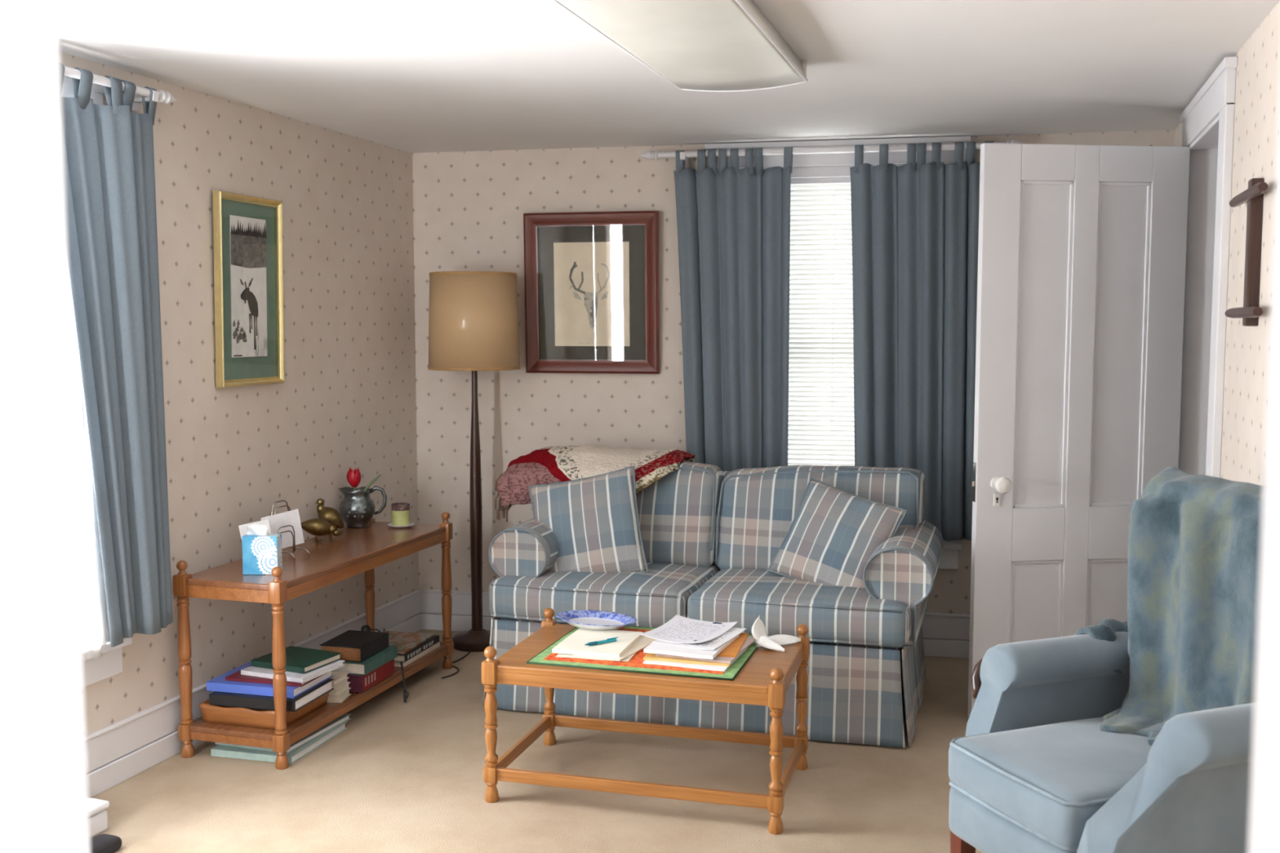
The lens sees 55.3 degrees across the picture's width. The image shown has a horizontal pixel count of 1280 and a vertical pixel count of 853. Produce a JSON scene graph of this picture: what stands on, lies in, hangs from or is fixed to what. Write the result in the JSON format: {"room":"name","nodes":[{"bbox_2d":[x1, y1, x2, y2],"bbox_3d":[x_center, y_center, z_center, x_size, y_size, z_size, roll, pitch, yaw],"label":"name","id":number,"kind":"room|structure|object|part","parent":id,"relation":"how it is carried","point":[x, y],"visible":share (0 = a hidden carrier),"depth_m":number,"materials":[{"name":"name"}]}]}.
{"room":"living room","nodes":[
{"label":"living room","id":0,"kind":"room"},
{"bbox_2d":[60,52,418,736],"bbox_3d":[-1.750,0.019,3.620,0.150,2.208,4.550,1,5,17],"label":"wall","id":1,"kind":"structure","parent":0,"point":[346,399],"depth_m":4.61,"materials":[{"name":"paper"}]},
{"bbox_2d":[61,75,132,686],"bbox_3d":[-1.857,-0.081,3.178,0.200,1.790,1.234,1,5,17],"label":"window","id":2,"kind":"structure","parent":1,"relation":"in","point":[109,664],"depth_m":3.66,"materials":[{"name":"white paint"}]},
{"bbox_2d":[64,66,177,112],"bbox_3d":[-1.767,-0.954,3.050,0.106,0.071,1.775,1,5,17],"label":"curtain rod","id":3,"kind":"object","parent":1,"relation":"attached to","point":[164,97],"visible":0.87,"depth_m":3.73,"materials":[{"name":"white paint"}]},
{"bbox_2d":[60,62,173,661],"bbox_3d":[-1.581,-0.170,3.634,0.080,1.723,0.501,1,5,17],"label":"curtain","id":4,"kind":"object","parent":3,"relation":"hanging from","point":[109,173],"visible":0.94,"depth_m":3.65,"materials":[{"name":"blue fabric"}]},
{"bbox_2d":[213,190,284,387],"bbox_3d":[-1.397,-0.485,4.383,0.030,0.676,0.378,2,5,17],"label":"framed picture","id":5,"kind":"object","parent":1,"relation":"attached to","point":[248,230],"visible":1,"depth_m":4.38,"materials":[{"name":"paper"}]},
{"bbox_2d":[229,214,266,357],"bbox_3d":[-1.403,-0.496,4.386,0.005,0.503,0.217,2,5,17],"label":"print","id":6,"kind":"object","parent":5,"relation":"attached to","point":[248,237],"depth_m":4.38},
{"bbox_2d":[85,589,422,797],"bbox_3d":[-1.661,1.027,3.702,0.022,0.187,4.300,1,5,17],"label":"baseboard","id":7,"kind":"structure","parent":1,"relation":"attached to","point":[116,753],"depth_m":3.96,"materials":[{"name":"white paint"}]},
{"bbox_2d":[92,629,982,852],"bbox_3d":[0.390,1.324,1.835,5.350,0.100,8.500,1,5,17],"label":"floor","id":8,"kind":"structure","parent":0,"point":[401,777],"depth_m":3.71,"materials":[{"name":"beige carpet"}]},
{"bbox_2d":[88,797,109,837],"bbox_3d":[-1.673,1.110,3.314,0.230,0.085,0.390,2,5,21],"label":"storage box","id":9,"kind":"object","parent":8,"relation":"on","point":[98,815],"visible":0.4,"depth_m":3.42,"materials":[{"name":"white paint"}]},
{"bbox_3d":[-1.673,1.078,3.311,0.230,0.021,0.390,2,5,21],"label":"lid","id":10,"kind":"part","parent":9,"relation":"part of","materials":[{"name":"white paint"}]},
{"bbox_2d":[89,831,120,852],"bbox_3d":[-1.470,1.137,3.263,0.082,0.054,0.172,1,5,17],"label":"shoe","id":11,"kind":"object","parent":8,"relation":"on","point":[102,842],"visible":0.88,"depth_m":3.29,"materials":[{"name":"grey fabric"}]},
{"bbox_2d":[210,721,346,764],"bbox_3d":[-1.230,1.069,4.187,0.300,0.024,0.370,1,5,15],"label":"folder","id":12,"kind":"object","parent":8,"relation":"on","point":[219,750],"visible":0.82,"depth_m":4.04,"materials":[{"name":"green paper"}]},
{"bbox_2d":[215,713,351,753],"bbox_3d":[-1.226,1.044,4.220,0.285,0.018,0.380,2,5,19],"label":"folder","id":13,"kind":"object","parent":12,"relation":"on","point":[344,717],"visible":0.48,"depth_m":4.13,"materials":[{"name":"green paper"}]},
{"bbox_2d":[173,511,453,769],"bbox_3d":[-1.150,0.722,4.540,0.404,0.657,1.252,1,5,17],"label":"console table","id":14,"kind":"object","parent":8,"relation":"on","point":[355,551],"visible":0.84,"depth_m":4.09,"materials":[{"name":"brown wood"}]},
{"bbox_3d":[-1.498,0.765,4.018,0.046,0.657,0.046,1,5,17],"label":"leg","id":15,"kind":"part","parent":14,"relation":"part of","materials":[{"name":"brown wood"}]},
{"bbox_2d":[241,523,282,574],"bbox_3d":[-1.256,0.405,4.060,0.116,0.166,0.055,0,5,0],"label":"tissue box","id":16,"kind":"object","parent":14,"relation":"on","point":[261,550],"visible":0.94,"depth_m":4.04,"materials":[{"name":"blue cardboard"}]},
{"bbox_2d":[199,692,328,729],"bbox_3d":[-1.272,0.942,4.155,0.310,0.067,0.314,1,5,17],"label":"wooden tray","id":17,"kind":"object","parent":14,"relation":"on","point":[228,715],"visible":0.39,"depth_m":4.03,"materials":[{"name":"brown wood"}]},
{"bbox_2d":[208,678,333,711],"bbox_3d":[-1.237,0.893,4.115,0.315,0.036,0.260,1,5,14],"label":"book","id":18,"kind":"object","parent":17,"relation":"on","point":[215,698],"visible":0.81,"depth_m":4.01,"materials":[{"name":"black paper"}]},
{"bbox_2d":[206,661,333,698],"bbox_3d":[-1.251,0.857,4.141,0.325,0.031,0.260,1,5,15],"label":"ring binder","id":19,"kind":"object","parent":18,"relation":"on","point":[219,683],"visible":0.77,"depth_m":4.04,"materials":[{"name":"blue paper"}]},
{"bbox_2d":[225,665,327,686],"bbox_3d":[-1.215,0.835,4.149,0.285,0.012,0.240,1,5,15],"label":"book","id":20,"kind":"object","parent":19,"relation":"on","point":[237,676],"visible":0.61,"depth_m":4.05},
{"bbox_2d":[240,659,345,683],"bbox_3d":[-1.177,0.819,4.150,0.255,0.017,0.230,2,5,23],"label":"notebook","id":21,"kind":"object","parent":20,"relation":"on","point":[254,671],"visible":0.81,"depth_m":4.07,"materials":[{"name":"white paper"}]},
{"bbox_2d":[251,645,342,673],"bbox_3d":[-1.173,0.797,4.178,0.225,0.022,0.200,2,5,24],"label":"book","id":22,"kind":"object","parent":21,"relation":"on","point":[299,660],"visible":0.94,"depth_m":4.14,"materials":[{"name":"paper"}]},
{"bbox_3d":[-1.156,0.774,3.913,0.046,0.657,0.046,1,5,17],"label":"leg","id":23,"kind":"part","parent":14,"relation":"part of","materials":[{"name":"brown wood"}]},
{"bbox_2d":[271,499,310,559],"bbox_3d":[-1.277,0.369,4.362,0.152,0.187,0.204,-4,6,-43],"label":"rack","id":24,"kind":"object","parent":14,"relation":"on","point":[294,547],"visible":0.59,"depth_m":4.36,"materials":[{"name":"silver metal"}]},
{"bbox_2d":[238,519,271,542],"bbox_3d":[-1.328,0.383,4.226,0.117,0.121,0.009,-2,5,-19],"label":"envelope","id":25,"kind":"object","parent":24,"relation":"in","point":[242,528],"visible":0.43,"depth_m":4.22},
{"bbox_2d":[260,508,304,548],"bbox_3d":[-1.277,0.372,4.364,0.159,0.141,0.015,-4,6,-43],"label":"envelope","id":26,"kind":"object","parent":24,"relation":"in","point":[291,517],"visible":0.79,"depth_m":4.38,"materials":[{"name":"paper"}]},
{"bbox_2d":[190,641,447,741],"bbox_3d":[-1.150,0.952,4.559,0.382,0.020,1.230,1,5,17],"label":"shelf","id":27,"kind":"object","parent":14,"relation":"attached to","point":[199,729],"depth_m":4.08,"materials":[{"name":"brown wood"}]},
{"bbox_2d":[301,518,342,542],"bbox_3d":[-1.215,0.395,4.640,0.159,0.091,0.073,-2,5,-21],"label":"figurine","id":28,"kind":"object","parent":14,"relation":"on","point":[317,527],"visible":0.96,"depth_m":4.61,"materials":[{"name":"gold metal"}]},
{"bbox_2d":[315,498,343,534],"bbox_3d":[-1.224,0.354,4.824,0.086,0.142,0.086,4,6,43],"label":"figurine","id":29,"kind":"object","parent":14,"relation":"on","point":[329,514],"visible":0.83,"depth_m":4.80,"materials":[{"name":"gold metal"}]},
{"bbox_2d":[327,688,351,702],"bbox_3d":[-1.112,0.950,4.322,0.150,0.022,0.105,0,5,5],"label":"paperback","id":30,"kind":"object","parent":14,"relation":"on","point":[343,696],"visible":0.3,"depth_m":4.27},
{"bbox_2d":[328,682,351,696],"bbox_3d":[-1.118,0.927,4.330,0.150,0.020,0.105,1,5,11],"label":"paperback","id":31,"kind":"object","parent":30,"relation":"on","point":[334,693],"visible":0.29,"depth_m":4.28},
{"bbox_2d":[331,676,349,690],"bbox_3d":[-1.117,0.909,4.318,0.150,0.018,0.105,0,5,3],"label":"paperback","id":32,"kind":"object","parent":31,"relation":"on","point":[340,686],"visible":0.27,"depth_m":4.28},
{"bbox_2d":[330,671,349,685],"bbox_3d":[-1.123,0.890,4.325,0.150,0.018,0.105,1,5,15],"label":"paperback","id":33,"kind":"object","parent":32,"relation":"on","point":[338,677],"visible":0.33,"depth_m":4.31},
{"bbox_2d":[338,485,386,528],"bbox_3d":[-1.148,0.326,5.013,0.169,0.167,0.148,-4,6,-42],"label":"pitcher","id":34,"kind":"object","parent":14,"relation":"on","point":[357,508],"visible":1,"depth_m":4.96,"materials":[{"name":"grey metal"}]},
{"bbox_2d":[346,466,361,490],"bbox_3d":[-1.168,0.278,4.994,0.054,0.227,0.062,-3,6,-36],"label":"tulip","id":35,"kind":"object","parent":34,"relation":"in","point":[353,477],"visible":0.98,"depth_m":4.97,"materials":[{"name":"red plant"}]},
{"bbox_2d":[363,474,381,491],"bbox_3d":[-1.098,0.278,4.991,0.082,0.168,0.014,-1,5,-14],"label":"stem","id":36,"kind":"object","parent":34,"relation":"in","point":[371,482],"visible":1,"depth_m":4.98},
{"bbox_3d":[-1.076,0.303,5.011,0.074,0.121,0.018,0,5,-5],"label":"handle","id":37,"kind":"part","parent":34,"relation":"part of","materials":[{"name":"grey metal"}]},
{"bbox_3d":[-1.144,0.670,5.167,0.046,0.657,0.046,1,5,17],"label":"leg","id":38,"kind":"part","parent":14,"relation":"part of","materials":[{"name":"brown wood"}]},
{"bbox_2d":[346,658,394,693],"bbox_3d":[-1.066,0.910,4.522,0.216,0.062,0.265,1,5,14],"label":"book","id":39,"kind":"object","parent":14,"relation":"on","point":[358,683],"visible":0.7,"depth_m":4.43,"materials":[{"name":"red paper"}]},
{"bbox_2d":[332,644,397,675],"bbox_3d":[-1.057,0.858,4.520,0.220,0.042,0.260,1,5,15],"label":"book","id":40,"kind":"object","parent":39,"relation":"on","point":[387,655],"visible":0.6,"depth_m":4.42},
{"bbox_2d":[319,630,388,662],"bbox_3d":[-1.052,0.810,4.506,0.165,0.055,0.225,1,5,14],"label":"book","id":41,"kind":"object","parent":40,"relation":"on","point":[355,646],"visible":0.94,"depth_m":4.45,"materials":[{"name":"paper"}]},
{"bbox_2d":[360,625,385,632],"bbox_3d":[-1.048,0.825,4.783,0.092,0.088,0.040,0,5,4],"label":"gadget","id":42,"kind":"object","parent":41,"relation":"on","point":[365,628],"visible":0.35,"depth_m":4.78,"materials":[{"name":"plastic"}]},
{"bbox_3d":[-1.032,0.806,4.789,0.064,0.033,0.008,-1,5,-15],"label":"arm","id":43,"kind":"part","parent":42,"relation":"part of","materials":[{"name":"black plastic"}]},
{"bbox_2d":[387,521,415,528],"bbox_3d":[-0.978,0.405,5.004,0.112,0.012,0.112,1,5,17],"label":"saucer","id":44,"kind":"object","parent":14,"relation":"on","point":[411,523],"visible":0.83,"depth_m":4.97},
{"bbox_2d":[391,502,409,525],"bbox_3d":[-0.981,0.360,5.002,0.075,0.088,0.075,1,5,17],"label":"candle","id":45,"kind":"object","parent":44,"relation":"on","point":[400,512],"visible":1,"depth_m":4.97,"materials":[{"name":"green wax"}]},
{"bbox_2d":[391,510,409,525],"bbox_3d":[-0.981,0.371,5.002,0.075,0.066,0.075,1,5,17],"label":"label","id":46,"kind":"object","parent":45,"relation":"on","point":[399,517],"depth_m":4.97,"materials":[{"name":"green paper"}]},
{"bbox_2d":[394,641,439,666],"bbox_3d":[-0.974,0.904,4.897,0.225,0.018,0.320,1,5,16],"label":"paperback","id":47,"kind":"object","parent":14,"relation":"on","point":[433,647],"visible":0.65,"depth_m":4.83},
{"bbox_2d":[394,635,439,662],"bbox_3d":[-0.976,0.882,4.896,0.230,0.026,0.320,1,5,15],"label":"book","id":48,"kind":"object","parent":47,"relation":"on","point":[433,640],"visible":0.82,"depth_m":4.83,"materials":[{"name":"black paper"}]},
{"bbox_2d":[384,631,434,653],"bbox_3d":[-0.984,0.864,4.897,0.215,0.008,0.290,1,5,14],"label":"magazine","id":49,"kind":"object","parent":48,"relation":"on","point":[405,642],"visible":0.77,"depth_m":4.92,"materials":[{"name":"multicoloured paper"}]},
{"bbox_3d":[-0.802,0.679,5.062,0.046,0.657,0.046,1,5,17],"label":"leg","id":50,"kind":"part","parent":14,"relation":"part of","materials":[{"name":"brown wood"}]},
{"bbox_2d":[400,662,408,702],"bbox_3d":[-0.892,0.970,4.636,0.024,0.137,0.091,-2,5,-19],"label":"loose cable","id":51,"kind":"object","parent":8,"relation":"on","point":[405,691],"visible":1,"depth_m":4.62,"materials":[{"name":"black plastic"}]},
{"bbox_2d":[441,650,471,679],"bbox_3d":[-0.782,0.996,5.167,0.084,0.006,0.483,0,5,3],"label":"lamp cord","id":52,"kind":"object","parent":8,"relation":"on","point":[467,654],"visible":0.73,"depth_m":5.08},
{"bbox_2d":[427,271,520,652],"bbox_3d":[-0.726,0.154,5.384,0.402,1.650,0.402,1,5,17],"label":"floor lamp","id":53,"kind":"object","parent":8,"relation":"on","point":[473,315],"visible":0.94,"depth_m":5.19,"materials":[{"name":"fabric"}]},
{"bbox_3d":[-0.726,-0.662,5.316,0.380,0.012,0.380,1,5,17],"label":"shade trim","id":54,"kind":"part","parent":53,"relation":"part of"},
{"bbox_3d":[-0.726,-0.457,5.333,0.399,0.413,0.399,1,5,17],"label":"lamp shade","id":55,"kind":"part","parent":53,"relation":"part of","materials":[{"name":"beige fabric"}]},
{"bbox_3d":[-0.726,-0.257,5.350,0.402,0.012,0.402,1,5,17],"label":"shade trim","id":56,"kind":"part","parent":53,"relation":"part of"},
{"bbox_2d":[481,607,809,834],"bbox_3d":[0.037,0.877,3.783,0.903,0.472,0.562,1,5,15],"label":"coffee table","id":57,"kind":"object","parent":8,"relation":"on","point":[766,677],"visible":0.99,"depth_m":3.60,"materials":[{"name":"brown wood"}]},
{"bbox_3d":[-0.445,0.888,3.648,0.045,0.472,0.045,1,5,15],"label":"leg","id":58,"kind":"part","parent":57,"relation":"part of","materials":[{"name":"brown wood"}]},
{"bbox_3d":[-0.308,0.848,4.145,0.045,0.472,0.045,1,5,15],"label":"leg","id":59,"kind":"part","parent":57,"relation":"part of","materials":[{"name":"brown wood"}]},
{"bbox_2d":[526,625,757,680],"bbox_3d":[0.034,0.691,3.792,0.628,0.007,0.509,1,5,16],"label":"placemat","id":60,"kind":"object","parent":57,"relation":"on","point":[545,657],"visible":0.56,"depth_m":3.61,"materials":[{"name":"fabric"}]},
{"bbox_2d":[555,652,635,662],"bbox_3d":[-0.112,0.685,3.800,0.225,0.004,0.290,1,5,13],"label":"folder","id":61,"kind":"object","parent":60,"relation":"on","point":[559,655],"visible":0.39,"depth_m":3.68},
{"bbox_2d":[568,635,656,661],"bbox_3d":[-0.098,0.681,3.801,0.222,0.006,0.285,2,5,26],"label":"folder","id":62,"kind":"object","parent":61,"relation":"on","point":[642,642],"visible":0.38,"depth_m":3.75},
{"bbox_2d":[551,627,643,657],"bbox_3d":[-0.129,0.673,3.812,0.212,0.014,0.275,1,5,15],"label":"paper pad","id":63,"kind":"object","parent":62,"relation":"on","point":[574,643],"visible":0.97,"depth_m":3.78,"materials":[{"name":"paper"}]},
{"bbox_2d":[584,636,617,645],"bbox_3d":[-0.119,0.664,3.768,0.120,0.013,0.011,-3,6,-33],"label":"pen","id":64,"kind":"object","parent":63,"relation":"on","point":[612,639],"visible":1,"depth_m":3.77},
{"bbox_2d":[556,609,636,630],"bbox_3d":[-0.142,0.635,3.998,0.267,0.035,0.231,3,6,34],"label":"plate","id":65,"kind":"object","parent":60,"relation":"on","point":[584,619],"visible":1,"depth_m":4.04,"materials":[{"name":"ceramic"}]},
{"bbox_3d":[0.034,0.689,3.792,0.550,0.002,0.430,1,5,16],"label":"panel","id":66,"kind":"part","parent":60,"relation":"part of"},
{"bbox_2d":[643,647,747,671],"bbox_3d":[0.171,0.692,3.700,0.250,0.007,0.270,2,5,19],"label":"envelope","id":67,"kind":"object","parent":60,"relation":"on","point":[717,668],"visible":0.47,"depth_m":3.58,"materials":[{"name":"white paper"}]},
{"bbox_2d":[643,653,732,666],"bbox_3d":[0.174,0.682,3.743,0.260,0.009,0.300,1,5,15],"label":"folder","id":68,"kind":"object","parent":67,"relation":"on","point":[649,656],"visible":0.28,"depth_m":3.61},
{"bbox_2d":[655,636,755,663],"bbox_3d":[0.207,0.675,3.748,0.232,0.008,0.300,2,5,20],"label":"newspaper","id":69,"kind":"object","parent":68,"relation":"on","point":[749,640],"visible":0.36,"depth_m":3.62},
{"bbox_2d":[716,632,748,657],"bbox_3d":[0.187,0.666,3.773,0.262,0.007,0.275,1,5,13],"label":"folder","id":70,"kind":"object","parent":69,"relation":"on","point":[732,649],"visible":0.22,"depth_m":3.70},
{"bbox_2d":[643,634,739,659],"bbox_3d":[0.161,0.661,3.740,0.215,0.013,0.290,2,5,20],"label":"paper stack","id":71,"kind":"object","parent":70,"relation":"on","point":[657,648],"visible":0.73,"depth_m":3.63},
{"bbox_2d":[652,626,746,649],"bbox_3d":[0.188,0.648,3.784,0.200,0.007,0.280,2,5,25],"label":"printed form","id":72,"kind":"object","parent":71,"relation":"on","point":[714,643],"visible":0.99,"depth_m":3.70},
{"bbox_2d":[639,614,737,643],"bbox_3d":[0.155,0.637,3.829,0.215,0.014,0.280,2,5,26],"label":"letter","id":73,"kind":"object","parent":72,"relation":"on","point":[681,629],"visible":1,"depth_m":3.83,"materials":[{"name":"paper"}]},
{"bbox_2d":[751,614,800,652],"bbox_3d":[0.422,0.645,3.821,0.146,0.094,0.124,1,5,17],"label":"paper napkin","id":74,"kind":"object","parent":57,"relation":"on","point":[759,633],"visible":1,"depth_m":3.84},
{"bbox_3d":[0.382,0.907,3.421,0.045,0.472,0.045,1,5,15],"label":"leg","id":75,"kind":"part","parent":57,"relation":"part of","materials":[{"name":"brown wood"}]},
{"bbox_3d":[0.519,0.866,3.917,0.045,0.472,0.045,1,5,15],"label":"leg","id":76,"kind":"part","parent":57,"relation":"part of","materials":[{"name":"brown wood"}]},
{"bbox_2d":[482,462,943,748],"bbox_3d":[0.302,0.596,4.671,1.635,0.872,0.844,1,5,17],"label":"loveseat","id":77,"kind":"object","parent":8,"relation":"on","point":[711,536],"visible":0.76,"depth_m":4.41,"materials":[{"name":"fabric"}]},
{"bbox_3d":[-0.357,0.520,4.893,0.236,0.342,0.685,1,5,17],"label":"arm","id":78,"kind":"part","parent":77,"relation":"part of","materials":[{"name":"fabric"}]},
{"bbox_2d":[528,466,648,573],"bbox_3d":[-0.204,0.392,4.695,0.501,0.469,0.213,1,5,8],"label":"throw pillow","id":79,"kind":"object","parent":77,"relation":"on","point":[594,521],"visible":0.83,"depth_m":4.65,"materials":[{"name":"fabric"}]},
{"bbox_2d":[494,444,693,521],"bbox_3d":[-0.189,0.243,5.031,0.764,0.312,0.484,1,5,17],"label":"quilt","id":80,"kind":"object","parent":77,"relation":"on","point":[542,465],"visible":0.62,"depth_m":4.91,"materials":[{"name":"fabric"}]},
{"bbox_2d":[488,561,719,626],"bbox_3d":[-0.121,0.626,4.702,0.762,0.178,0.634,1,5,17],"label":"seat cushion","id":81,"kind":"object","parent":77,"relation":"on","point":[521,595],"depth_m":4.46,"materials":[{"name":"fabric"}]},
{"bbox_2d":[635,462,724,566],"bbox_3d":[-0.009,0.348,4.947,0.693,0.414,0.276,1,5,17],"label":"cushion","id":82,"kind":"object","parent":77,"relation":"on","point":[680,514],"depth_m":4.80,"materials":[{"name":"fabric"}]},
{"bbox_3d":[0.374,0.463,4.986,1.400,0.560,0.170,1,5,17],"label":"frame","id":83,"kind":"part","parent":77,"relation":"part of","materials":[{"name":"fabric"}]},
{"bbox_2d":[687,568,910,648],"bbox_3d":[0.616,0.646,4.475,0.775,0.180,0.635,1,5,17],"label":"seat cushion","id":84,"kind":"object","parent":77,"relation":"on","point":[835,616],"depth_m":4.19,"materials":[{"name":"fabric"}]},
{"bbox_2d":[716,465,924,569],"bbox_3d":[0.694,0.365,4.733,0.793,0.421,0.279,1,5,17],"label":"cushion","id":85,"kind":"object","parent":77,"relation":"on","point":[757,508],"depth_m":4.69,"materials":[{"name":"fabric"}]},
{"bbox_2d":[767,476,907,587],"bbox_3d":[0.720,0.418,4.467,0.469,0.433,0.211,3,6,32],"label":"throw pillow","id":86,"kind":"object","parent":77,"relation":"on","point":[833,532],"visible":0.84,"depth_m":4.43,"materials":[{"name":"fabric"}]},
{"bbox_3d":[0.978,0.553,4.485,0.236,0.342,0.685,1,5,17],"label":"arm","id":87,"kind":"part","parent":77,"relation":"part of","materials":[{"name":"fabric"}]},
{"bbox_2d":[947,631,1254,852],"bbox_3d":[1.092,0.671,2.766,0.768,1.050,0.751,-2,5,-21],"label":"armchair","id":88,"kind":"object","parent":8,"relation":"on","point":[1032,771],"visible":0.6,"depth_m":2.62,"materials":[{"name":"blue fabric"}]},
{"bbox_3d":[0.757,1.064,2.868,0.045,0.250,0.045,-2,5,-21],"label":"leg","id":89,"kind":"part","parent":88,"relation":"part of","materials":[{"name":"brown wood"}]},
{"bbox_3d":[1.101,0.900,2.785,0.672,0.130,0.438,-2,5,-21],"label":"seat","id":90,"kind":"part","parent":88,"relation":"part of","materials":[{"name":"blue fabric"}]},
{"bbox_3d":[1.046,0.721,3.063,0.510,0.382,0.141,-2,5,-21],"label":"arm","id":91,"kind":"part","parent":88,"relation":"part of","materials":[{"name":"blue fabric"}]},
{"bbox_2d":[947,718,1152,848],"bbox_3d":[1.045,0.789,2.754,0.569,0.140,0.436,-2,5,-21],"label":"seat cushion","id":92,"kind":"object","parent":88,"relation":"on","point":[1039,786],"depth_m":2.66,"materials":[{"name":"blue fabric"}]},
{"bbox_3d":[1.170,0.768,2.487,0.700,0.382,0.141,-2,5,-21],"label":"arm","id":93,"kind":"part","parent":88,"relation":"part of","materials":[{"name":"blue fabric"}]},
{"bbox_2d":[1074,471,1263,744],"bbox_3d":[1.264,0.414,2.901,0.366,0.598,0.643,-2,5,-21],"label":"throw","id":94,"kind":"object","parent":88,"relation":"on","point":[1190,625],"visible":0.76,"depth_m":2.81,"materials":[{"name":"fabric"}]},
{"bbox_2d":[57,0,1279,153],"bbox_3d":[0.390,-0.976,1.646,5.350,0.100,8.500,1,5,17],"label":"ceiling","id":95,"kind":"structure","parent":0,"point":[411,76],"depth_m":3.71,"materials":[{"name":"paint"}]},
{"bbox_2d":[551,0,808,92],"bbox_3d":[0.123,-1.002,3.080,0.399,0.082,1.269,1,5,17],"label":"ceiling light","id":96,"kind":"object","parent":95,"relation":"attached to","point":[705,46],"visible":1,"depth_m":3.07,"materials":[{"name":"white paint"}]},
{"bbox_3d":[0.124,-1.004,3.080,0.393,0.077,1.263,1,5,17],"label":"panel","id":97,"kind":"part","parent":96,"relation":"part of","materials":[{"name":"plastic"}]},
{"bbox_2d":[412,129,1174,639],"bbox_3d":[0.591,-0.128,5.411,3.700,2.208,0.150,1,5,12],"label":"wall","id":98,"kind":"structure","parent":0,"point":[469,207],"depth_m":5.53,"materials":[{"name":"paper"}]},
{"bbox_2d":[523,210,659,373],"bbox_3d":[-0.217,-0.592,5.428,0.612,0.712,0.052,1,5,12],"label":"framed picture","id":99,"kind":"object","parent":98,"relation":"attached to","point":[592,279],"visible":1,"depth_m":5.43,"materials":[{"name":"brown wood"}]},
{"bbox_2d":[553,241,630,346],"bbox_3d":[-0.215,-0.588,5.435,0.344,0.460,0.004,1,7,12],"label":"print","id":100,"kind":"object","parent":99,"relation":"attached to","point":[592,279],"depth_m":5.43},
{"bbox_2d":[417,589,969,657],"bbox_3d":[0.549,0.886,5.415,3.250,0.187,0.022,1,5,12],"label":"baseboard","id":101,"kind":"structure","parent":98,"relation":"attached to","point":[950,628],"depth_m":5.27,"materials":[{"name":"white paint"}]},
{"bbox_2d":[639,139,1023,168],"bbox_3d":[0.790,-1.147,5.155,1.610,0.071,0.106,1,5,12],"label":"curtain rod","id":102,"kind":"object","parent":98,"relation":"attached to","point":[650,155],"visible":0.62,"depth_m":5.13,"materials":[{"name":"white paint"}]},
{"bbox_2d":[673,146,792,471],"bbox_3d":[0.394,-0.356,5.268,0.511,1.659,0.072,1,5,11],"label":"curtain","id":103,"kind":"object","parent":102,"relation":"hanging from","point":[733,224],"visible":0.79,"depth_m":5.25,"materials":[{"name":"blue fabric"}]},
{"bbox_2d":[849,141,994,540],"bbox_3d":[1.161,-0.343,5.109,0.578,1.659,0.074,1,5,10],"label":"curtain","id":104,"kind":"object","parent":102,"relation":"hanging from","point":[915,225],"visible":0.84,"depth_m":5.10,"materials":[{"name":"blue fabric"}]},
{"bbox_2d":[704,136,970,568],"bbox_3d":[0.840,-0.312,5.319,1.114,1.820,0.200,1,5,12],"label":"window","id":105,"kind":"structure","parent":98,"relation":"in","point":[820,165],"depth_m":5.20,"materials":[{"name":"white paint"}]},
{"bbox_2d":[787,177,854,466],"bbox_3d":[0.837,-0.329,5.302,0.840,1.568,0.040,1,5,12],"label":"window blind","id":106,"kind":"object","parent":105,"relation":"attached to","point":[821,431],"visible":0.27,"depth_m":5.30,"materials":[{"name":"white paint"}]},
{"bbox_3d":[0.835,-0.300,5.293,0.622,1.490,0.002,1,5,12],"label":"ladder cord","id":107,"kind":"part","parent":106,"relation":"part of","materials":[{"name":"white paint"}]},
{"bbox_2d":[1174,0,1279,483],"bbox_3d":[1.911,-0.013,4.012,0.120,2.208,2.350,1,5,17],"label":"wall","id":108,"kind":"structure","parent":0,"point":[1257,95],"depth_m":3.25,"materials":[{"name":"paper"}]},
{"bbox_2d":[967,142,1190,717],"bbox_3d":[1.561,0.035,4.322,0.769,2.038,0.110,-1,5,-7],"label":"door","id":109,"kind":"structure","parent":108,"relation":"in","point":[1082,249],"depth_m":4.33,"materials":[{"name":"white paint"}]},
{"bbox_3d":[1.263,0.260,4.320,0.024,0.045,0.004,-1,5,-7],"label":"keyhole plate","id":110,"kind":"part","parent":109,"relation":"part of","materials":[{"name":"metal"}]},
{"bbox_3d":[1.267,0.204,4.281,0.060,0.060,0.074,-1,5,-7],"label":"knob","id":111,"kind":"part","parent":109,"relation":"part of","materials":[{"name":"white ceramic"}]},
{"bbox_2d":[1177,56,1238,476],"bbox_3d":[1.913,-0.012,4.079,0.155,2.195,1.020,1,5,17],"label":"trim","id":112,"kind":"structure","parent":108,"relation":"attached to","point":[1207,122],"depth_m":4.33,"materials":[{"name":"white paint"}]},
{"bbox_2d":[1225,177,1267,326],"bbox_3d":[1.572,-0.447,3.151,0.046,0.375,0.420,1,5,17],"label":"wall rack","id":113,"kind":"object","parent":108,"relation":"attached to","point":[1251,311],"visible":1,"depth_m":3.12,"materials":[{"name":"brown wood"}]},
{"bbox_3d":[1.576,-0.446,3.137,0.030,0.375,0.050,1,5,17],"label":"post","id":114,"kind":"part","parent":113,"relation":"part of","materials":[{"name":"brown wood"}]},
{"bbox_3d":[-0.675,0.235,0.998,3.750,2.208,0.150,1,5,17],"label":"wall","id":115,"kind":"structure","parent":0,"visible":0},
{"bbox_2d":[0,0,1279,852],"bbox_3d":[-0.071,0.254,0.813,1.175,2.200,0.200,1,5,17],"label":"trim","id":116,"kind":"structure","parent":115,"relation":"attached to","point":[44,803],"depth_m":0.97,"materials":[{"name":"white paint"}]}
]}

